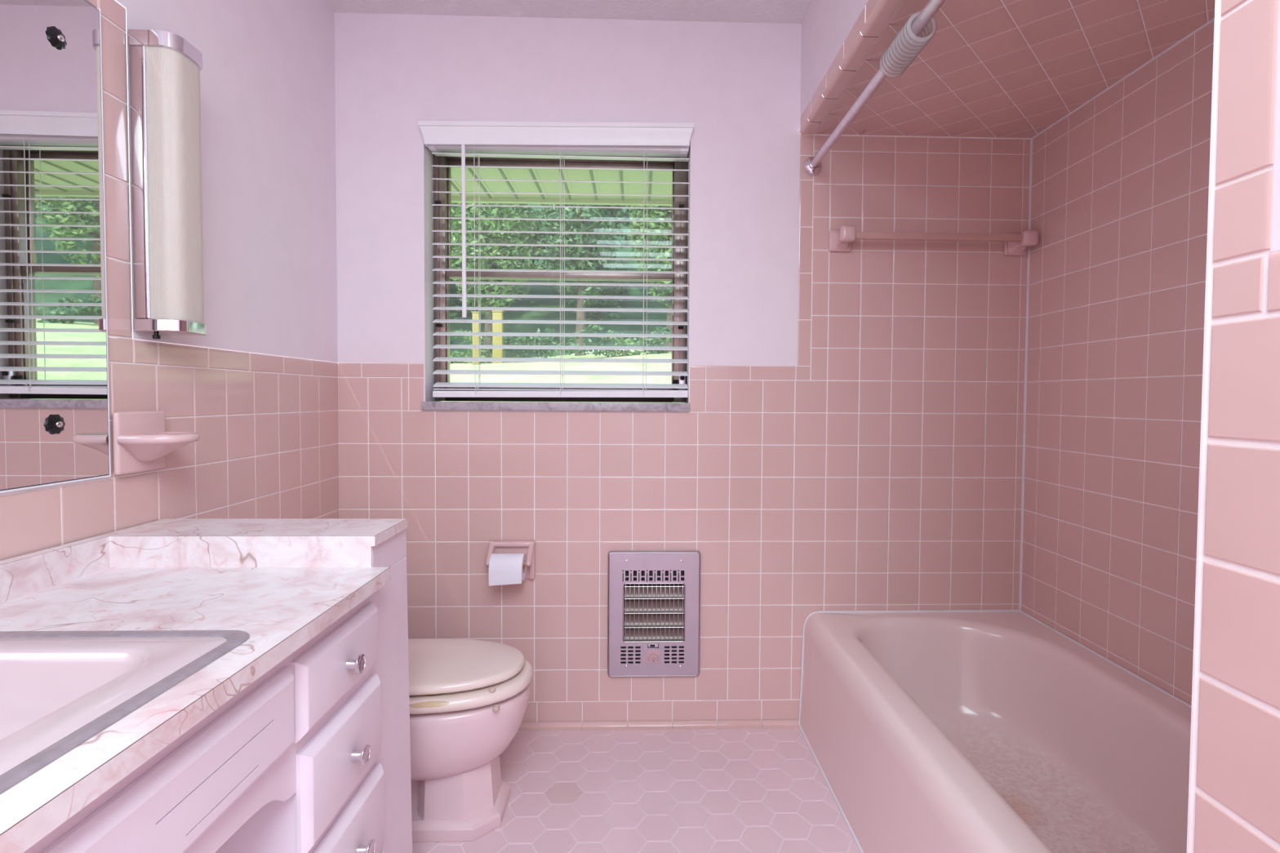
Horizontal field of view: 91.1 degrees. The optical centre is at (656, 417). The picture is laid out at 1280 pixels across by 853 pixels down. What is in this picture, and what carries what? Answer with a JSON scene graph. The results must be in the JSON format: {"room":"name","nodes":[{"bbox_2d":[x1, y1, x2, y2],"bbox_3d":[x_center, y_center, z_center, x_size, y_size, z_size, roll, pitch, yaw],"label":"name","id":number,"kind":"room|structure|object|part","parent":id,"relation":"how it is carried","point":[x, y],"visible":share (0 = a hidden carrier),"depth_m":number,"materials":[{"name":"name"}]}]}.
{"room":"bathroom","nodes":[
{"label":"bathroom","id":0,"kind":"room"},
{"bbox_2d":[0,0,339,560],"bbox_3d":[-0.990,-0.070,0.165,0.002,2.354,3.800,0,2,-2],"label":"wall","id":1,"kind":"structure","parent":0,"point":[265,421],"depth_m":1.55,"materials":[{"name":"tile"}]},
{"bbox_2d":[0,536,110,603],"bbox_3d":[-0.984,0.266,0.477,0.024,0.057,1.322,0,2,-2],"label":"backsplash","id":2,"kind":"structure","parent":1,"relation":"attached to","point":[21,575],"depth_m":1.03,"materials":[{"name":"pink stone"}]},
{"bbox_2d":[0,0,111,493],"bbox_3d":[-0.999,-0.302,0.747,0.016,0.856,0.819,0,2,-2],"label":"wall mirror","id":3,"kind":"object","parent":1,"relation":"attached to","point":[55,419],"visible":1,"depth_m":1.05,"materials":[{"name":"clear glass"}]},
{"bbox_2d":[112,410,199,475],"bbox_3d":[-0.964,0.049,1.232,0.111,0.120,0.124,0,2,-2],"label":"soap dish","id":4,"kind":"object","parent":1,"relation":"attached to","point":[141,442],"visible":1,"depth_m":1.20,"materials":[{"name":"pink ceramic"}]},
{"bbox_3d":[-1.014,0.048,1.231,0.012,0.120,0.122,0,2,-2],"label":"plate","id":5,"kind":"part","parent":4,"relation":"part of","materials":[{"name":"pink ceramic"}]},
{"bbox_2d":[116,431,199,462],"bbox_3d":[-0.958,0.060,1.233,0.099,0.056,0.124,0,2,-2],"label":"shelf","id":6,"kind":"object","parent":4,"relation":"attached to","point":[131,446],"depth_m":1.20,"materials":[{"name":"pink ceramic"}]},
{"bbox_2d":[128,29,207,339],"bbox_3d":[-0.975,-0.451,1.264,0.086,0.592,0.100,0,2,-2],"label":"wall light","id":7,"kind":"object","parent":1,"relation":"attached to","point":[165,68],"visible":1,"depth_m":1.22,"materials":[{"name":"beige"}]},
{"bbox_3d":[-1.003,-0.455,1.263,0.030,0.522,0.098,0,2,-2],"label":"plate","id":8,"kind":"part","parent":7,"relation":"part of","materials":[{"name":"silver metal"}]},
{"bbox_3d":[-0.987,-0.161,1.238,0.014,0.014,0.014,0,2,-2],"label":"switch knob","id":9,"kind":"part","parent":7,"relation":"part of","materials":[{"name":"black plastic"}]},
{"bbox_2d":[145,46,204,323],"bbox_3d":[-0.963,-0.454,1.264,0.054,0.528,0.093,0,2,-2],"label":"diffuser","id":10,"kind":"object","parent":7,"relation":"attached to","point":[174,253],"depth_m":1.23,"materials":[{"name":"beige"}]},
{"bbox_2d":[324,0,811,23],"bbox_3d":[-0.223,-1.243,0.151,1.562,0.001,3.840,0,2,-2],"label":"ceiling","id":11,"kind":"structure","parent":0,"point":[784,11],"depth_m":2.00,"materials":[{"name":"white paint"}]},
{"bbox_2d":[117,1,1030,728],"bbox_3d":[-0.051,-0.251,2.173,8.000,3.800,0.172,0,2,-2],"label":"wall","id":12,"kind":"structure","parent":0,"point":[850,437],"depth_m":2.10,"materials":[{"name":"tile"}]},
{"bbox_2d":[484,540,535,579],"bbox_3d":[-0.480,0.476,2.054,0.152,0.130,0.081,0,2,-2],"label":"toilet paper holder","id":13,"kind":"object","parent":12,"relation":"attached to","point":[526,547],"visible":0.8,"depth_m":2.08,"materials":[{"name":"pink ceramic"}]},
{"bbox_3d":[-0.544,0.446,2.051,0.022,0.069,0.079,0,2,-2],"label":"arm","id":14,"kind":"part","parent":13,"relation":"part of","materials":[{"name":"pink ceramic"}]},
{"bbox_2d":[488,553,526,586],"bbox_3d":[-0.480,0.487,2.025,0.104,0.092,0.088,0,2,-2],"label":"toilet paper roll","id":15,"kind":"object","parent":13,"relation":"hanging from","point":[504,568],"visible":0.96,"depth_m":1.98,"materials":[{"name":"paper"}]},
{"bbox_3d":[-0.415,0.447,2.055,0.022,0.069,0.079,0,2,-2],"label":"arm","id":16,"kind":"part","parent":13,"relation":"part of","materials":[{"name":"pink ceramic"}]},
{"bbox_2d":[421,153,689,411],"bbox_3d":[-0.332,-0.470,2.147,0.885,0.893,0.174,0,2,-2],"label":"window","id":17,"kind":"structure","parent":12,"relation":"in","point":[610,404],"depth_m":2.17,"materials":[{"name":"metal"}]},
{"bbox_3d":[-0.334,-0.037,2.131,0.885,0.028,0.114,0,2,-2],"label":"sill","id":18,"kind":"part","parent":17,"relation":"part of","materials":[{"name":"grey stone"}]},
{"bbox_2d":[417,120,693,397],"bbox_3d":[-0.326,-0.511,2.085,0.887,0.895,0.101,0,2,-2],"label":"window blind","id":19,"kind":"object","parent":17,"relation":"attached to","point":[463,139],"visible":1,"depth_m":2.09,"materials":[{"name":"white plastic"}]},
{"bbox_3d":[-0.603,-0.480,2.100,0.003,0.816,0.055,0,2,-2],"label":"ladder cord","id":20,"kind":"part","parent":19,"relation":"part of","materials":[{"name":"white fabric"}]},
{"bbox_3d":[-0.595,-0.482,2.085,0.014,0.810,0.034,0,2,-2],"label":"lift cord","id":21,"kind":"part","parent":19,"relation":"part of","materials":[{"name":"white fabric"}]},
{"bbox_3d":[-0.322,-0.898,2.091,0.854,0.034,0.062,0,2,-2],"label":"head rail","id":22,"kind":"part","parent":19,"relation":"part of","materials":[{"name":"white plastic"}]},
{"bbox_3d":[-0.320,-0.077,2.122,0.850,0.025,0.053,0,2,-2],"label":"rail","id":23,"kind":"part","parent":19,"relation":"part of","materials":[{"name":"white plastic"}]},
{"bbox_3d":[-0.321,-0.479,2.109,0.003,0.816,0.055,0,2,-2],"label":"ladder cord","id":24,"kind":"part","parent":19,"relation":"part of","materials":[{"name":"white fabric"}]},
{"bbox_3d":[-0.313,-0.481,2.094,0.014,0.810,0.034,0,2,-2],"label":"lift cord","id":25,"kind":"part","parent":19,"relation":"part of","materials":[{"name":"white fabric"}]},
{"bbox_3d":[-0.044,-0.477,2.117,0.003,0.816,0.055,0,2,-2],"label":"ladder cord","id":26,"kind":"part","parent":19,"relation":"part of","materials":[{"name":"white fabric"}]},
{"bbox_3d":[-0.036,-0.480,2.102,0.014,0.810,0.034,0,2,-2],"label":"lift cord","id":27,"kind":"part","parent":19,"relation":"part of","materials":[{"name":"white fabric"}]},
{"bbox_3d":[-0.335,-0.295,2.192,0.788,0.428,0.022,0,2,-2],"label":"sash","id":28,"kind":"part","parent":17,"relation":"part of","materials":[{"name":"metal"}]},
{"bbox_3d":[-0.334,-0.688,2.206,0.788,0.408,0.022,0,2,-2],"label":"sash","id":29,"kind":"part","parent":17,"relation":"part of","materials":[{"name":"metal"}]},
{"bbox_2d":[607,551,701,676],"bbox_3d":[-0.009,0.663,2.105,0.312,0.426,0.023,0,2,-2],"label":"wall heater","id":30,"kind":"object","parent":12,"relation":"attached to","point":[654,597],"visible":1,"depth_m":2.11,"materials":[{"name":"silver metal"}]},
{"bbox_2d":[648,644,657,647],"bbox_3d":[-0.012,0.769,2.110,0.034,0.012,0.008,0,2,-2],"label":"switch","id":31,"kind":"object","parent":30,"relation":"attached to","point":[649,645],"depth_m":2.11,"materials":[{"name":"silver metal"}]},
{"bbox_3d":[-0.011,0.806,2.107,0.047,0.048,0.002,0,2,-2],"label":"dial plate","id":32,"kind":"part","parent":30,"relation":"part of","materials":[{"name":"pink metal"}]},
{"bbox_2d":[518,720,799,730],"bbox_3d":[-0.283,1.040,2.111,1.542,0.020,0.017,0,2,-2],"label":"baseboard","id":33,"kind":"structure","parent":12,"relation":"attached to","point":[726,724],"depth_m":2.12,"materials":[{"name":"pink tile"}]},
{"bbox_2d":[829,225,1038,255],"bbox_3d":[0.910,-0.582,2.063,0.670,0.076,0.080,0,2,-2],"label":"towel bar","id":34,"kind":"object","parent":12,"relation":"attached to","point":[841,240],"visible":1,"depth_m":2.04,"materials":[{"name":"pink ceramic"}]},
{"bbox_3d":[0.613,-0.586,2.054,0.075,0.070,0.080,0,2,-2],"label":"post","id":35,"kind":"part","parent":34,"relation":"part of","materials":[{"name":"pink ceramic"}]},
{"bbox_3d":[1.207,-0.577,2.072,0.075,0.070,0.080,0,2,-2],"label":"post","id":36,"kind":"part","parent":34,"relation":"part of","materials":[{"name":"pink ceramic"}]},
{"bbox_2d":[412,725,860,852],"bbox_3d":[0.154,1.113,0.237,2.306,0.002,3.800,0,2,-2],"label":"floor","id":37,"kind":"structure","parent":0,"point":[734,790],"depth_m":1.76,"materials":[{"name":"tile"}]},
{"bbox_2d":[23,528,412,852],"bbox_3d":[-0.736,0.674,0.606,0.533,0.840,1.520,0,2,-2],"label":"vanity cabinet","id":38,"kind":"object","parent":37,"relation":"on","point":[313,755],"visible":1,"depth_m":0.91,"materials":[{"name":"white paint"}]},
{"bbox_2d":[0,518,408,852],"bbox_3d":[-0.735,0.277,0.568,0.528,0.082,1.488,0,2,-2],"label":"countertop","id":39,"kind":"structure","parent":38,"relation":"on","point":[280,582],"depth_m":0.96,"materials":[{"name":"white stone"}]},
{"bbox_2d":[0,630,250,794],"bbox_3d":[-0.719,0.367,0.565,0.402,0.153,0.536,0,2,-2],"label":"sink","id":40,"kind":"object","parent":39,"relation":"in","point":[59,690],"visible":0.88,"depth_m":0.75,"materials":[{"name":"ceramic"}]},
{"bbox_3d":[-0.513,0.401,1.020,0.018,0.116,0.264,0,2,-2],"label":"drawer","id":41,"kind":"part","parent":38,"relation":"part of","materials":[{"name":"purple paint"}]},
{"bbox_3d":[-0.514,0.558,1.036,0.018,0.153,0.265,0,2,-2],"label":"drawer","id":42,"kind":"part","parent":38,"relation":"part of","materials":[{"name":"pink paint"}]},
{"bbox_3d":[-0.515,0.737,1.053,0.018,0.160,0.267,0,2,-2],"label":"drawer","id":43,"kind":"part","parent":38,"relation":"part of","materials":[{"name":"pink paint"}]},
{"bbox_3d":[-0.492,0.403,1.024,0.023,0.032,0.032,0,2,-2],"label":"knob","id":44,"kind":"part","parent":38,"relation":"part of","materials":[{"name":"silver metal"}]},
{"bbox_3d":[-0.494,0.563,1.045,0.023,0.032,0.032,0,2,-2],"label":"knob","id":45,"kind":"part","parent":38,"relation":"part of","materials":[{"name":"silver metal"}]},
{"bbox_3d":[-0.495,0.737,1.066,0.023,0.032,0.032,0,2,-2],"label":"knob","id":46,"kind":"part","parent":38,"relation":"part of","materials":[{"name":"silver metal"}]},
{"bbox_2d":[408,638,533,842],"bbox_3d":[-0.683,0.699,1.670,0.700,0.724,0.456,0,2,-2],"label":"toilet","id":47,"kind":"object","parent":37,"relation":"on","point":[468,698],"visible":0.47,"depth_m":1.58,"materials":[{"name":"pink ceramic"}]},
{"bbox_3d":[-0.605,0.658,1.671,0.501,0.027,0.320,0,2,-2],"label":"lid","id":48,"kind":"part","parent":47,"relation":"part of","materials":[{"name":"pink plastic"}]},
{"bbox_3d":[-0.602,0.818,1.676,0.520,0.196,0.341,0,2,-2],"label":"bowl","id":49,"kind":"part","parent":47,"relation":"part of","materials":[{"name":"pink ceramic"}]},
{"bbox_3d":[-0.587,0.694,1.673,0.508,0.034,0.355,0,2,-2],"label":"seat","id":50,"kind":"part","parent":47,"relation":"part of","materials":[{"name":"pink plastic"}]},
{"bbox_2d":[798,609,1191,852],"bbox_3d":[0.889,0.882,1.396,0.765,0.399,1.513,0,2,-2],"label":"bathtub","id":51,"kind":"object","parent":37,"relation":"on","point":[949,731],"visible":0.93,"depth_m":1.65,"materials":[{"name":"pink ceramic"}]},
{"bbox_2d":[808,0,1214,137],"bbox_3d":[0.893,-0.913,1.337,0.782,0.002,1.519,0,2,-2],"label":"ceiling","id":52,"kind":"structure","parent":0,"point":[1002,68],"depth_m":1.63,"materials":[{"name":"tile"}]},
{"bbox_2d":[800,0,1279,852],"bbox_3d":[0.922,-0.060,0.196,0.787,2.354,3.854,0,2,-2],"label":"wall","id":53,"kind":"structure","parent":0,"point":[1233,806],"depth_m":0.56,"materials":[{"name":"tile"}]},
{"bbox_2d":[799,0,903,134],"bbox_3d":[0.520,-0.920,1.330,0.047,0.014,1.506,0,2,-2],"label":"trim","id":54,"kind":"structure","parent":53,"relation":"attached to","point":[883,11],"depth_m":1.62,"materials":[{"name":"pink tile"}]},
{"bbox_2d":[804,0,945,174],"bbox_3d":[0.541,-0.811,1.329,0.060,0.060,1.510,0,2,-2],"label":"shower curtain rod","id":55,"kind":"object","parent":53,"relation":"attached to","point":[812,165],"visible":1,"depth_m":1.52,"materials":[{"name":"silver metal"}]},
{"bbox_2d":[879,48,906,77],"bbox_3d":[0.539,-0.805,1.429,0.063,0.063,0.010,0,2,-2],"label":"curtain ring","id":56,"kind":"object","parent":55,"relation":"hanging from","point":[892,49],"visible":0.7,"depth_m":1.43,"materials":[{"name":"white plastic"}]},
{"bbox_2d":[881,45,909,75],"bbox_3d":[0.539,-0.805,1.415,0.063,0.063,0.010,0,2,-2],"label":"curtain ring","id":57,"kind":"object","parent":55,"relation":"hanging from","point":[893,46],"visible":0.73,"depth_m":1.42,"materials":[{"name":"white plastic"}]},
{"bbox_2d":[884,42,912,71],"bbox_3d":[0.540,-0.804,1.401,0.063,0.063,0.010,0,2,-2],"label":"curtain ring","id":58,"kind":"object","parent":55,"relation":"hanging from","point":[895,42],"visible":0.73,"depth_m":1.40,"materials":[{"name":"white plastic"}]},
{"bbox_2d":[886,39,915,67],"bbox_3d":[0.540,-0.804,1.386,0.063,0.063,0.010,0,2,-2],"label":"curtain ring","id":59,"kind":"object","parent":55,"relation":"hanging from","point":[896,39],"visible":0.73,"depth_m":1.39,"materials":[{"name":"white plastic"}]},
{"bbox_2d":[888,35,918,64],"bbox_3d":[0.540,-0.804,1.372,0.063,0.063,0.010,0,2,-2],"label":"curtain ring","id":60,"kind":"object","parent":55,"relation":"hanging from","point":[900,35],"visible":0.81,"depth_m":1.37,"materials":[{"name":"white plastic"}]},
{"bbox_2d":[892,31,920,61],"bbox_3d":[0.541,-0.803,1.358,0.063,0.063,0.010,0,2,-2],"label":"curtain ring","id":61,"kind":"object","parent":55,"relation":"hanging from","point":[904,31],"visible":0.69,"depth_m":1.36,"materials":[{"name":"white plastic"}]},
{"bbox_2d":[894,26,924,57],"bbox_3d":[0.541,-0.803,1.344,0.063,0.063,0.010,0,2,-2],"label":"curtain ring","id":62,"kind":"object","parent":55,"relation":"hanging from","point":[908,27],"visible":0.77,"depth_m":1.34,"materials":[{"name":"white plastic"}]},
{"bbox_2d":[897,23,927,53],"bbox_3d":[0.542,-0.802,1.330,0.063,0.063,0.010,0,2,-2],"label":"curtain ring","id":63,"kind":"object","parent":55,"relation":"hanging from","point":[908,24],"visible":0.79,"depth_m":1.33,"materials":[{"name":"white plastic"}]},
{"bbox_2d":[900,19,930,50],"bbox_3d":[0.542,-0.802,1.315,0.063,0.063,0.010,0,2,-2],"label":"curtain ring","id":64,"kind":"object","parent":55,"relation":"hanging from","point":[911,20],"visible":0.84,"depth_m":1.32,"materials":[{"name":"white plastic"}]},
{"bbox_2d":[902,14,933,46],"bbox_3d":[0.543,-0.801,1.301,0.063,0.063,0.010,0,2,-2],"label":"curtain ring","id":65,"kind":"object","parent":55,"relation":"hanging from","point":[918,15],"visible":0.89,"depth_m":1.30,"materials":[{"name":"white plastic"}]},
{"bbox_2d":[906,10,936,42],"bbox_3d":[0.543,-0.801,1.287,0.063,0.063,0.010,0,2,-2],"label":"curtain ring","id":66,"kind":"object","parent":55,"relation":"hanging from","point":[920,11],"visible":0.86,"depth_m":1.29,"materials":[{"name":"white plastic"}]},
{"bbox_2d":[1021,20,1214,705],"bbox_3d":[1.279,0.076,1.339,0.002,2.015,1.600,0,2,-2],"label":"wall","id":67,"kind":"structure","parent":0,"point":[1120,184],"depth_m":1.70,"materials":[{"name":"tile"}]},
{"bbox_2d":[803,17,1214,610],"bbox_3d":[0.893,-0.113,1.363,0.776,1.606,1.520,0,2,-2],"label":"trim","id":68,"kind":"structure","parent":67,"relation":"attached to","point":[1213,19],"depth_m":2.11,"materials":[{"name":"tile"}]},
{"label":"outside","id":69,"kind":"structure","parent":0,"visible":0},
{"bbox_2d":[449,203,667,357],"bbox_3d":[3.375,-7.398,22.236,42.000,13.277,13.500,0,2,-2],"label":"ground","id":70,"kind":"structure","parent":69,"point":[624,252],"depth_m":17.71,"materials":[{"name":"green plant"}]},
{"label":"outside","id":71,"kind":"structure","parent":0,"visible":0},
{"bbox_2d":[441,350,671,402],"bbox_3d":[3.744,-0.661,9.033,42.000,4.213,13.330,0,2,-2],"label":"lawn","id":72,"kind":"structure","parent":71,"point":[520,366],"depth_m":9.62,"materials":[{"name":"green plant"}]},
{"bbox_2d":[471,311,481,364],"bbox_3d":[-3.719,-1.595,12.946,0.160,1.150,0.160,0,2,-2],"label":"post","id":73,"kind":"object","parent":72,"relation":"on","point":[475,351],"visible":0.66,"depth_m":12.88,"materials":[{"name":"yellow wood"}]},
{"bbox_2d":[451,202,535,357],"bbox_3d":[-3.956,-3.941,14.785,2.176,5.390,2.174,0,2,-2],"label":"tree","id":74,"kind":"object","parent":72,"relation":"on","point":[485,224],"visible":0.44,"depth_m":14.34,"materials":[{"name":"green plant"}]},
{"bbox_2d":[491,310,503,363],"bbox_3d":[-3.279,-1.617,12.959,0.220,1.150,0.160,0,2,-2],"label":"post","id":75,"kind":"object","parent":72,"relation":"on","point":[496,314],"visible":0.79,"depth_m":12.89,"materials":[{"name":"yellow wood"}]},
{"bbox_2d":[449,204,671,364],"bbox_3d":[2.340,-4.823,16.436,26.356,7.936,6.115,0,2,-2],"label":"undergrowth","id":76,"kind":"object","parent":72,"relation":"on","point":[536,251],"visible":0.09,"depth_m":16.86,"materials":[{"name":"green plant"}]},
{"bbox_2d":[537,204,625,355],"bbox_3d":[-1.795,-4.610,14.909,2.087,6.480,2.087,0,2,-2],"label":"tree","id":77,"kind":"object","parent":72,"relation":"on","point":[578,212],"visible":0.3,"depth_m":14.66,"materials":[{"name":"green plant"}]},
{"bbox_3d":[-1.791,-5.244,14.890,2.087,5.213,2.087,0,2,-2],"label":"crown","id":78,"kind":"part","parent":77,"relation":"part of","materials":[{"name":"green plant"}]},
{"bbox_2d":[626,204,671,351],"bbox_3d":[0.338,-4.182,14.778,2.098,5.479,2.043,1,2,22],"label":"tree","id":79,"kind":"object","parent":72,"relation":"on","point":[666,265],"visible":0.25,"depth_m":14.43,"materials":[{"name":"green plant"}]},
{"bbox_3d":[0.347,-4.725,14.778,2.104,4.394,2.129,0,2,-2],"label":"crown","id":80,"kind":"part","parent":79,"relation":"part of","materials":[{"name":"green plant"}]},
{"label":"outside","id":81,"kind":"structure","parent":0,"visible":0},
{"bbox_2d":[127,86,672,205],"bbox_3d":[1.433,-1.228,2.869,13.000,0.202,1.190,0,2,-2],"label":"ceiling","id":82,"kind":"structure","parent":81,"point":[470,173],"depth_m":3.19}
]}

